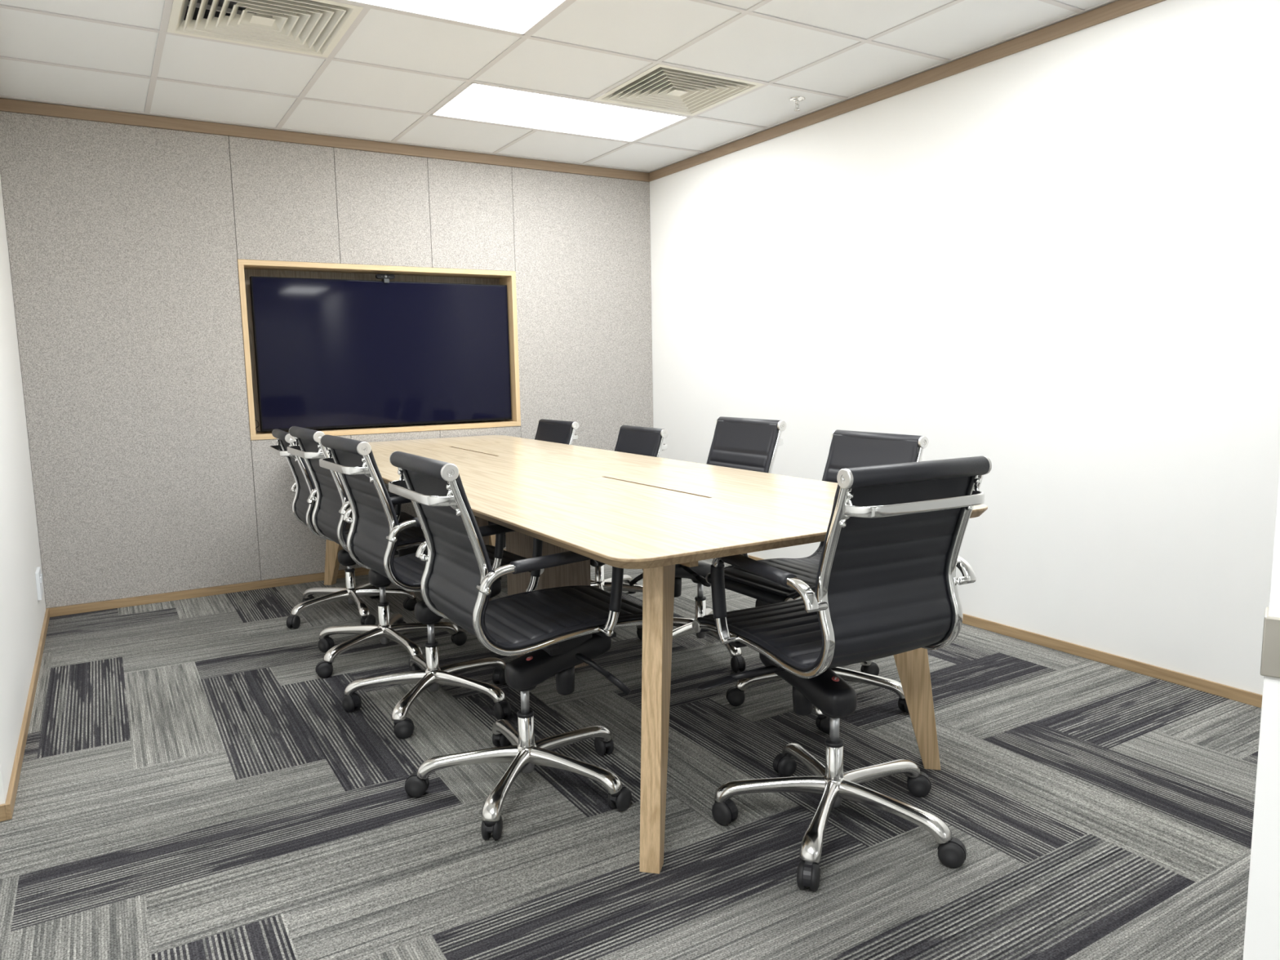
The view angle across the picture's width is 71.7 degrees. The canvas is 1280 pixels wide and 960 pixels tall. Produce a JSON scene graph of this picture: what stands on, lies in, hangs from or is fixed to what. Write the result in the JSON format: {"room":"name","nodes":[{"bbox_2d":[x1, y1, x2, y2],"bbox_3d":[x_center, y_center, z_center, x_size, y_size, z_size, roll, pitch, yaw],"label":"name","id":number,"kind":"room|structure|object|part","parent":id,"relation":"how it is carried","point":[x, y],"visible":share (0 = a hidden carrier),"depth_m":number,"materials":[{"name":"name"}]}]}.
{"room":"conference room","nodes":[
{"label":"conference room","id":0,"kind":"room"},
{"bbox_2d":[0,174,46,804],"bbox_3d":[-3.022,-0.463,2.912,1.486,2.646,2.622,-5,8,-31],"label":"wall","id":1,"kind":"structure","parent":0,"point":[22,615],"depth_m":3.30,"materials":[{"name":"paint"}]},
{"bbox_2d":[0,804,6,822],"bbox_3d":[-2.269,0.934,1.984,1.386,0.043,0.012,-5,8,-31],"label":"baseboard","id":2,"kind":"structure","parent":1,"relation":"attached to","point":[2,811],"depth_m":2.33,"materials":[{"name":"brown wood"}]},
{"bbox_2d":[4,608,49,820],"bbox_3d":[-2.276,0.763,3.324,0.012,0.043,2.324,-5,8,-31],"label":"baseboard","id":3,"kind":"structure","parent":1,"relation":"attached to","point":[15,777],"depth_m":2.86,"materials":[{"name":"brown wood"}]},
{"bbox_2d":[35,566,43,600],"bbox_3d":[-2.690,0.464,3.967,0.019,0.124,0.150,-5,8,-31],"label":"wall socket","id":4,"kind":"object","parent":1,"relation":"attached to","point":[38,575],"visible":1,"depth_m":3.91,"materials":[{"name":"white plastic"}]},
{"bbox_2d":[0,111,653,608],"bbox_3d":[-1.493,-0.691,5.197,3.516,2.426,0.300,-5,8,-31],"label":"wall","id":5,"kind":"structure","parent":0,"point":[126,243],"depth_m":4.58,"materials":[{"name":"grey fabric"}]},
{"bbox_3d":[-2.501,-0.566,4.420,0.974,2.323,0.010,-5,8,-31],"label":"fabric panel","id":6,"kind":"part","parent":5,"relation":"part of","materials":[{"name":"grey fabric"}]},
{"bbox_2d":[46,567,369,617],"bbox_3d":[-1.394,0.506,5.221,3.516,0.043,0.020,-5,8,-31],"label":"baseboard","id":7,"kind":"structure","parent":5,"relation":"attached to","point":[215,590],"depth_m":4.63,"materials":[{"name":"brown wood"}]},
{"bbox_3d":[-1.877,-1.474,4.698,0.519,0.614,0.010,-5,8,-31],"label":"fabric panel","id":8,"kind":"part","parent":5,"relation":"part of","materials":[{"name":"grey fabric"}]},
{"bbox_3d":[-1.848,0.146,4.905,0.519,0.764,0.010,-5,8,-31],"label":"fabric panel","id":9,"kind":"part","parent":5,"relation":"part of","materials":[{"name":"grey fabric"}]},
{"bbox_2d":[0,97,649,182],"bbox_3d":[-1.436,-1.849,4.921,3.516,0.054,0.020,-5,8,-31],"label":"trim","id":10,"kind":"structure","parent":5,"relation":"attached to","point":[6,104],"depth_m":4.67,"materials":[{"name":"brown wood"}]},
{"bbox_2d":[237,258,520,439],"bbox_3d":[-1.470,-0.753,5.146,1.560,0.943,0.209,-5,8,-31],"label":"tv frame","id":11,"kind":"structure","parent":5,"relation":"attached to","point":[246,268],"depth_m":5.07,"materials":[{"name":"brown wood"}]},
{"bbox_3d":[-2.123,-0.690,4.748,0.028,0.888,0.204,-5,8,-31],"label":"rail","id":12,"kind":"part","parent":11,"relation":"part of","materials":[{"name":"brown wood"}]},
{"bbox_3d":[-1.477,-1.206,5.086,1.560,0.028,0.204,-5,8,-31],"label":"rail","id":13,"kind":"part","parent":11,"relation":"part of","materials":[{"name":"brown wood"}]},
{"bbox_2d":[249,275,511,431],"bbox_3d":[-1.462,-0.733,5.162,1.458,0.828,0.124,-5,8,-31],"label":"television","id":14,"kind":"object","parent":11,"relation":"attached to","point":[329,353],"visible":0.99,"depth_m":5.07,"materials":[{"name":"black"}]},
{"bbox_2d":[375,274,395,283],"bbox_3d":[-1.459,-1.149,5.056,0.105,0.048,0.059,-5,8,-31],"label":"webcam","id":15,"kind":"object","parent":14,"relation":"attached to","point":[385,277],"visible":1,"depth_m":5.04,"materials":[{"name":"black plastic"}]},
{"bbox_3d":[-1.461,-0.298,5.202,1.560,0.028,0.204,-5,8,-31],"label":"rail","id":16,"kind":"part","parent":11,"relation":"part of","materials":[{"name":"brown wood"}]},
{"bbox_3d":[-0.816,-0.815,5.539,0.028,0.888,0.204,-5,8,-31],"label":"rail","id":17,"kind":"part","parent":11,"relation":"part of","materials":[{"name":"brown wood"}]},
{"bbox_3d":[-1.434,-1.517,4.967,0.517,0.614,0.010,-5,8,-31],"label":"fabric panel","id":18,"kind":"part","parent":5,"relation":"part of","materials":[{"name":"grey fabric"}]},
{"bbox_3d":[-1.405,0.104,5.173,0.517,0.764,0.010,-5,8,-31],"label":"fabric panel","id":19,"kind":"part","parent":5,"relation":"part of","materials":[{"name":"grey fabric"}]},
{"bbox_3d":[-0.991,-1.559,5.234,0.518,0.614,0.010,-5,8,-31],"label":"fabric panel","id":20,"kind":"part","parent":5,"relation":"part of","materials":[{"name":"grey fabric"}]},
{"bbox_3d":[-0.962,0.062,5.441,0.518,0.764,0.010,-5,8,-31],"label":"fabric panel","id":21,"kind":"part","parent":5,"relation":"part of","materials":[{"name":"grey fabric"}]},
{"bbox_3d":[-0.336,-0.772,5.730,0.978,2.323,0.010,-5,8,-31],"label":"fabric panel","id":22,"kind":"part","parent":5,"relation":"part of","materials":[{"name":"grey fabric"}]},
{"bbox_2d":[0,0,1118,173],"bbox_3d":[0.674,-1.372,0.067,5.202,0.151,10.922,-5,8,-31],"label":"ceiling","id":23,"kind":"structure","parent":0,"point":[384,80],"depth_m":3.67,"materials":[{"name":"tile"}]},
{"bbox_2d":[166,0,364,57],"bbox_3d":[-1.363,-1.708,3.186,0.576,0.107,0.576,-5,8,-31],"label":"ceiling vent","id":24,"kind":"object","parent":23,"relation":"in","point":[308,27],"visible":0.98,"depth_m":3.24,"materials":[{"name":"white metal"}]},
{"bbox_2d":[342,0,568,35],"bbox_3d":[-0.793,-1.639,2.837,1.176,0.031,0.576,-5,8,-31],"label":"recessed light","id":25,"kind":"object","parent":23,"relation":"in","point":[520,17],"visible":1,"depth_m":3.15,"materials":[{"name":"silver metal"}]},
{"bbox_2d":[430,82,689,142],"bbox_3d":[-0.396,-1.855,4.472,1.176,0.031,0.576,-5,8,-31],"label":"recessed light","id":26,"kind":"object","parent":23,"relation":"in","point":[477,102],"visible":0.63,"depth_m":4.45,"materials":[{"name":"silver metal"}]},
{"bbox_2d":[593,63,764,115],"bbox_3d":[0.172,-1.854,4.114,0.576,0.107,0.576,-5,8,-31],"label":"ceiling vent","id":27,"kind":"object","parent":23,"relation":"in","point":[660,87],"visible":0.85,"depth_m":4.11,"materials":[{"name":"white metal"}]},
{"bbox_2d":[789,96,804,111],"bbox_3d":[0.758,-1.812,4.267,0.076,0.057,0.076,-5,8,-31],"label":"sprinkler","id":28,"kind":"object","parent":23,"relation":"attached to","point":[795,99],"visible":1,"depth_m":4.26,"materials":[{"name":"silver metal"}]},
{"bbox_2d":[0,558,1261,959],"bbox_3d":[0.787,1.108,0.366,4.902,0.001,10.622,-5,8,-31],"label":"floor","id":29,"kind":"structure","parent":0,"point":[191,786],"depth_m":2.33,"materials":[{"name":"carpet"}]},
{"bbox_2d":[269,428,417,628],"bbox_3d":[-1.385,0.201,4.226,0.655,0.898,0.607,-5,8,-29],"label":"chair","id":30,"kind":"object","parent":29,"relation":"on","point":[303,507],"visible":0.48,"depth_m":4.19,"materials":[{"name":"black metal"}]},
{"bbox_3d":[-1.639,-0.134,4.047,0.068,0.025,0.390,-5,8,-29],"label":"handle","id":31,"kind":"part","parent":30,"relation":"part of","materials":[{"name":"silver metal"}]},
{"bbox_3d":[-1.475,-0.014,4.382,0.590,0.470,0.023,-5,8,-29],"label":"frame","id":32,"kind":"part","parent":30,"relation":"part of","materials":[{"name":"silver metal"}]},
{"bbox_3d":[-1.528,0.087,4.399,0.385,0.232,0.054,-5,8,-29],"label":"armrest","id":33,"kind":"part","parent":30,"relation":"part of","materials":[{"name":"silver metal"}]},
{"bbox_3d":[-1.579,0.007,4.098,0.095,0.444,0.404,-5,8,-29],"label":"backrest","id":34,"kind":"part","parent":30,"relation":"part of","materials":[{"name":"black leather"}]},
{"bbox_3d":[-1.281,0.025,4.047,0.590,0.470,0.023,-5,8,-29],"label":"frame","id":35,"kind":"part","parent":30,"relation":"part of","materials":[{"name":"silver metal"}]},
{"bbox_3d":[-1.302,0.133,4.008,0.385,0.232,0.051,-5,8,-29],"label":"armrest","id":36,"kind":"part","parent":30,"relation":"part of","materials":[{"name":"silver metal"}]},
{"bbox_3d":[-1.332,0.206,4.264,0.493,0.038,0.404,-5,8,-29],"label":"seat","id":37,"kind":"part","parent":30,"relation":"part of","materials":[{"name":"black leather"}]},
{"bbox_2d":[287,426,466,678],"bbox_3d":[-1.042,0.250,3.599,0.648,0.948,0.598,-6,9,-33],"label":"chair","id":38,"kind":"object","parent":29,"relation":"on","point":[332,502],"visible":0.6,"depth_m":3.54,"materials":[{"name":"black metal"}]},
{"bbox_3d":[-1.288,-0.108,3.397,0.068,0.025,0.390,-6,9,-33],"label":"handle","id":39,"kind":"part","parent":38,"relation":"part of","materials":[{"name":"silver metal"}]},
{"bbox_3d":[-1.143,0.012,3.741,0.590,0.470,0.023,-6,9,-33],"label":"frame","id":40,"kind":"part","parent":38,"relation":"part of","materials":[{"name":"silver metal"}]},
{"bbox_3d":[-1.230,0.033,3.451,0.095,0.444,0.404,-6,9,-33],"label":"backrest","id":41,"kind":"part","parent":38,"relation":"part of","materials":[{"name":"black leather"}]},
{"bbox_3d":[-0.947,0.157,3.377,0.385,0.232,0.051,-6,9,-33],"label":"armrest","id":42,"kind":"part","parent":38,"relation":"part of","materials":[{"name":"silver metal"}]},
{"bbox_3d":[-1.196,0.113,3.755,0.385,0.232,0.054,-6,9,-33],"label":"armrest","id":43,"kind":"part","parent":38,"relation":"part of","materials":[{"name":"silver metal"}]},
{"bbox_3d":[-0.929,0.049,3.418,0.590,0.470,0.023,-6,9,-33],"label":"frame","id":44,"kind":"part","parent":38,"relation":"part of","materials":[{"name":"silver metal"}]},
{"bbox_3d":[-0.992,0.230,3.631,0.493,0.038,0.404,-6,9,-33],"label":"seat","id":45,"kind":"part","parent":38,"relation":"part of","materials":[{"name":"black leather"}]},
{"bbox_2d":[319,434,543,738],"bbox_3d":[-0.714,0.313,3.055,0.644,0.950,0.602,-6,9,-34],"label":"chair","id":46,"kind":"object","parent":29,"relation":"on","point":[373,535],"visible":0.7,"depth_m":2.97,"materials":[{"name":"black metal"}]},
{"bbox_3d":[-0.958,-0.045,2.846,0.068,0.025,0.390,-6,9,-34],"label":"handle","id":47,"kind":"part","parent":46,"relation":"part of","materials":[{"name":"silver metal"}]},
{"bbox_3d":[-0.874,0.175,3.206,0.385,0.232,0.054,-6,9,-34],"label":"armrest","id":48,"kind":"part","parent":46,"relation":"part of","materials":[{"name":"silver metal"}]},
{"bbox_3d":[-0.820,0.074,3.193,0.590,0.470,0.023,-6,9,-34],"label":"frame","id":49,"kind":"part","parent":46,"relation":"part of","materials":[{"name":"silver metal"}]},
{"bbox_3d":[-0.901,0.095,2.901,0.095,0.444,0.404,-6,9,-34],"label":"backrest","id":50,"kind":"part","parent":46,"relation":"part of","materials":[{"name":"black leather"}]},
{"bbox_3d":[-0.616,0.218,2.834,0.385,0.232,0.051,-6,9,-34],"label":"armrest","id":51,"kind":"part","parent":46,"relation":"part of","materials":[{"name":"silver metal"}]},
{"bbox_3d":[-0.599,0.111,2.875,0.590,0.470,0.023,-6,9,-34],"label":"frame","id":52,"kind":"part","parent":46,"relation":"part of","materials":[{"name":"silver metal"}]},
{"bbox_3d":[-0.666,0.292,3.087,0.493,0.038,0.404,-6,9,-34],"label":"seat","id":53,"kind":"part","parent":46,"relation":"part of","materials":[{"name":"black leather"}]},
{"bbox_2d":[388,451,642,839],"bbox_3d":[-0.320,0.386,2.442,0.646,0.946,0.602,-6,9,-32],"label":"chair","id":54,"kind":"object","parent":29,"relation":"on","point":[557,629],"visible":0.93,"depth_m":2.36,"materials":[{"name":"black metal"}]},
{"bbox_3d":[-0.556,0.031,2.221,0.068,0.025,0.390,-6,9,-32],"label":"handle","id":55,"kind":"part","parent":54,"relation":"part of","materials":[{"name":"silver metal"}]},
{"bbox_3d":[-0.403,0.151,2.562,0.590,0.470,0.023,-6,9,-32],"label":"frame","id":56,"kind":"part","parent":54,"relation":"part of","materials":[{"name":"silver metal"}]},
{"bbox_3d":[-0.497,0.172,2.274,0.095,0.444,0.404,-6,9,-32],"label":"backrest","id":57,"kind":"part","parent":54,"relation":"part of","materials":[{"name":"black leather"}]},
{"bbox_3d":[-0.456,0.252,2.577,0.385,0.232,0.054,-6,9,-32],"label":"armrest","id":58,"kind":"part","parent":54,"relation":"part of","materials":[{"name":"silver metal"}]},
{"bbox_3d":[-0.197,0.189,2.234,0.590,0.470,0.023,-6,9,-32],"label":"frame","id":59,"kind":"part","parent":54,"relation":"part of","materials":[{"name":"silver metal"}]},
{"bbox_3d":[-0.216,0.296,2.194,0.385,0.232,0.051,-6,9,-32],"label":"armrest","id":60,"kind":"part","parent":54,"relation":"part of","materials":[{"name":"silver metal"}]},
{"bbox_3d":[-0.255,0.370,2.449,0.493,0.038,0.404,-6,9,-32],"label":"seat","id":61,"kind":"part","parent":54,"relation":"part of","materials":[{"name":"black leather"}]},
{"bbox_3d":[-0.211,0.561,2.499,0.055,0.080,0.054,-6,9,-32],"label":"tension knob","id":62,"kind":"part","parent":54,"relation":"part of","materials":[{"name":"black plastic"}]},
{"bbox_3d":[-0.104,0.533,2.433,0.169,0.108,0.016,2,8,21],"label":"tilt lever","id":63,"kind":"part","parent":54,"relation":"part of","materials":[{"name":"black plastic"}]},
{"bbox_2d":[488,418,578,551],"bbox_3d":[-0.700,0.108,5.000,0.644,0.864,0.615,-6,9,-33],"label":"chair","id":64,"kind":"object","parent":29,"relation":"on","point":[562,432],"visible":0.12,"depth_m":5.03,"materials":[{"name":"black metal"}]},
{"bbox_3d":[-0.514,-0.104,5.087,0.095,0.444,0.404,-6,9,-33],"label":"backrest","id":65,"kind":"part","parent":64,"relation":"part of","materials":[{"name":"black leather"}]},
{"bbox_3d":[-0.599,-0.049,4.802,0.590,0.470,0.023,-6,9,-33],"label":"frame","id":66,"kind":"part","parent":64,"relation":"part of","materials":[{"name":"silver metal"}]},
{"bbox_3d":[-0.461,-0.256,5.105,0.068,0.025,0.390,-6,9,-33],"label":"handle","id":67,"kind":"part","parent":64,"relation":"part of","materials":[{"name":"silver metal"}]},
{"bbox_2d":[590,425,668,593],"bbox_3d":[-0.218,0.191,4.271,0.644,0.868,0.598,-5,8,-29],"label":"chair","id":68,"kind":"object","parent":29,"relation":"on","point":[644,441],"visible":0.22,"depth_m":4.29,"materials":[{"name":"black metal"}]},
{"bbox_3d":[-0.245,0.355,4.076,0.040,0.039,0.257,-4,8,-21],"label":"height lever","id":69,"kind":"part","parent":68,"relation":"part of","materials":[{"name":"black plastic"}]},
{"bbox_3d":[-0.029,-0.022,4.353,0.095,0.444,0.404,-5,8,-29],"label":"backrest","id":70,"kind":"part","parent":68,"relation":"part of","materials":[{"name":"black leather"}]},
{"bbox_3d":[-0.133,0.033,4.074,0.590,0.470,0.023,-5,8,-29],"label":"frame","id":71,"kind":"part","parent":68,"relation":"part of","materials":[{"name":"silver metal"}]},
{"bbox_3d":[0.026,-0.173,4.367,0.068,0.025,0.390,-5,8,-29],"label":"handle","id":72,"kind":"part","parent":68,"relation":"part of","materials":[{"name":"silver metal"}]},
{"bbox_2d":[324,435,987,873],"bbox_3d":[-0.441,0.323,3.676,1.195,0.763,3.548,-5,8,-31],"label":"conference table","id":73,"kind":"object","parent":29,"relation":"on","point":[652,514],"visible":0.6,"depth_m":2.52,"materials":[{"name":"brown wood"}]},
{"bbox_3d":[-1.621,0.211,4.820,0.247,0.737,0.048,1,7,14],"label":"leg","id":74,"kind":"part","parent":73,"relation":"part of","materials":[{"name":"brown wood"}]},
{"bbox_3d":[-0.891,-0.131,4.332,0.138,0.012,0.660,-5,8,-31],"label":"cable lid","id":75,"kind":"part","parent":73,"relation":"part of","materials":[{"name":"brown wood"}]},
{"bbox_3d":[-0.926,0.145,5.240,0.048,0.737,0.247,1,7,14],"label":"leg","id":76,"kind":"part","parent":73,"relation":"part of","materials":[{"name":"brown wood"}]},
{"bbox_3d":[-0.026,0.033,2.927,0.138,0.012,0.670,-5,8,-31],"label":"cable lid","id":77,"kind":"part","parent":73,"relation":"part of","materials":[{"name":"brown wood"}]},
{"bbox_3d":[0.044,0.527,2.116,0.048,0.737,0.247,1,7,14],"label":"leg","id":78,"kind":"part","parent":73,"relation":"part of","materials":[{"name":"brown wood"}]},
{"bbox_3d":[-0.735,0.019,3.460,0.024,0.042,3.298,-5,8,-31],"label":"rail","id":79,"kind":"part","parent":73,"relation":"part of","materials":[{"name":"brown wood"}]},
{"bbox_3d":[0.739,0.461,2.536,0.247,0.737,0.048,1,7,14],"label":"leg","id":80,"kind":"part","parent":73,"relation":"part of","materials":[{"name":"brown wood"}]},
{"bbox_2d":[628,416,786,672],"bbox_3d":[0.243,0.236,3.558,0.644,0.940,0.607,-5,8,-31],"label":"chair","id":81,"kind":"object","parent":29,"relation":"on","point":[741,443],"visible":0.27,"depth_m":3.59,"materials":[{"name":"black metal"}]},
{"bbox_3d":[0.031,0.386,3.610,0.169,0.108,0.016,2,8,22],"label":"tilt lever","id":82,"kind":"part","parent":81,"relation":"part of","materials":[{"name":"black plastic"}]},
{"bbox_3d":[0.140,0.427,3.552,0.055,0.080,0.054,-5,8,-31],"label":"tension knob","id":83,"kind":"part","parent":81,"relation":"part of","materials":[{"name":"black plastic"}]},
{"bbox_3d":[0.205,0.362,3.385,0.040,0.039,0.257,-4,8,-23],"label":"height lever","id":84,"kind":"part","parent":81,"relation":"part of","materials":[{"name":"black plastic"}]},
{"bbox_3d":[0.412,-0.016,3.668,0.095,0.444,0.404,-5,8,-31],"label":"backrest","id":85,"kind":"part","parent":81,"relation":"part of","materials":[{"name":"black leather"}]},
{"bbox_3d":[0.316,0.039,3.385,0.590,0.470,0.023,-5,8,-31],"label":"frame","id":86,"kind":"part","parent":81,"relation":"part of","materials":[{"name":"silver metal"}]},
{"bbox_3d":[0.466,-0.168,3.683,0.068,0.025,0.390,-5,8,-31],"label":"handle","id":87,"kind":"part","parent":81,"relation":"part of","materials":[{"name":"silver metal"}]},
{"bbox_2d":[705,430,928,733],"bbox_3d":[0.604,0.309,3.035,0.688,0.916,0.598,-6,9,-36],"label":"chair","id":88,"kind":"object","parent":29,"relation":"on","point":[848,449],"visible":0.26,"depth_m":3.02,"materials":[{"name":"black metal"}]},
{"bbox_3d":[0.556,0.317,2.989,0.493,0.038,0.404,-5,9,-31],"label":"seat","id":89,"kind":"part","parent":88,"relation":"part of","materials":[{"name":"black leather"}]},
{"bbox_3d":[0.695,0.128,2.823,0.590,0.470,0.023,-5,9,-31],"label":"frame","id":90,"kind":"part","parent":88,"relation":"part of","materials":[{"name":"silver metal"}]},
{"bbox_3d":[0.791,0.073,3.106,0.095,0.444,0.404,-5,9,-31],"label":"backrest","id":91,"kind":"part","parent":88,"relation":"part of","materials":[{"name":"black leather"}]},
{"bbox_2d":[692,456,991,891],"bbox_3d":[0.493,0.401,2.209,0.628,0.946,0.655,-5,8,-28],"label":"chair","id":92,"kind":"object","parent":29,"relation":"on","point":[886,583],"visible":1,"depth_m":2.03,"materials":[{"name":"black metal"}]},
{"bbox_3d":[0.265,0.499,2.254,0.257,0.039,0.040,-4,8,-19],"label":"height lever","id":93,"kind":"part","parent":92,"relation":"part of","materials":[{"name":"black plastic"}]},
{"bbox_3d":[0.291,0.305,2.054,0.054,0.232,0.385,-5,8,-28],"label":"armrest","id":94,"kind":"part","parent":92,"relation":"part of","materials":[{"name":"silver metal"}]},
{"bbox_3d":[0.295,0.198,2.096,0.023,0.470,0.590,-5,8,-28],"label":"frame","id":95,"kind":"part","parent":92,"relation":"part of","materials":[{"name":"silver metal"}]},
{"bbox_3d":[0.428,0.573,2.322,0.054,0.080,0.055,-5,8,-28],"label":"tension knob","id":96,"kind":"part","parent":92,"relation":"part of","materials":[{"name":"black plastic"}]},
{"bbox_3d":[0.447,0.382,2.256,0.404,0.038,0.493,-5,8,-28],"label":"seat","id":97,"kind":"part","parent":92,"relation":"part of","materials":[{"name":"black leather"}]},
{"bbox_3d":[0.576,0.190,1.982,0.404,0.444,0.095,-5,8,-28],"label":"backrest","id":98,"kind":"part","parent":92,"relation":"part of","materials":[{"name":"black leather"}]},
{"bbox_3d":[0.605,0.051,1.906,0.390,0.025,0.068,-5,8,-28],"label":"handle","id":99,"kind":"part","parent":92,"relation":"part of","materials":[{"name":"silver metal"}]},
{"bbox_3d":[0.637,0.169,2.279,0.023,0.470,0.590,-5,8,-28],"label":"frame","id":100,"kind":"part","parent":92,"relation":"part of","materials":[{"name":"silver metal"}]},
{"bbox_3d":[0.691,0.271,2.268,0.051,0.232,0.385,-5,8,-28],"label":"armrest","id":101,"kind":"part","parent":92,"relation":"part of","materials":[{"name":"silver metal"}]},
{"bbox_2d":[1242,464,1279,959],"bbox_3d":[1.043,-0.002,0.703,0.874,2.092,0.048,4,9,36],"label":"open door","id":102,"kind":"structure","parent":29,"relation":"on","point":[1262,928],"depth_m":0.98,"materials":[{"name":"paint"}]},
{"bbox_3d":[0.726,0.181,0.964,0.078,0.067,0.048,4,9,36],"label":"latch plate","id":103,"kind":"part","parent":102,"relation":"part of","materials":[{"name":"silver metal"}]},
{"bbox_2d":[649,0,1279,694],"bbox_3d":[2.827,-0.402,1.624,0.120,2.646,10.922,-5,8,-31],"label":"wall","id":104,"kind":"structure","parent":0,"point":[1055,262],"depth_m":3.48,"materials":[{"name":"white paint"}]},
{"bbox_2d":[648,0,1165,181],"bbox_3d":[2.833,-1.465,1.321,0.010,0.054,10.612,-5,8,-31],"label":"trim","id":105,"kind":"structure","parent":104,"relation":"attached to","point":[1118,8],"depth_m":3.84,"materials":[{"name":"brown wood"}]},
{"bbox_2d":[747,555,1262,707],"bbox_3d":[2.875,0.889,1.621,0.010,0.043,10.612,-5,8,-31],"label":"baseboard","id":106,"kind":"structure","parent":104,"relation":"attached to","point":[1238,695],"depth_m":3.33,"materials":[{"name":"brown wood"}]}
]}

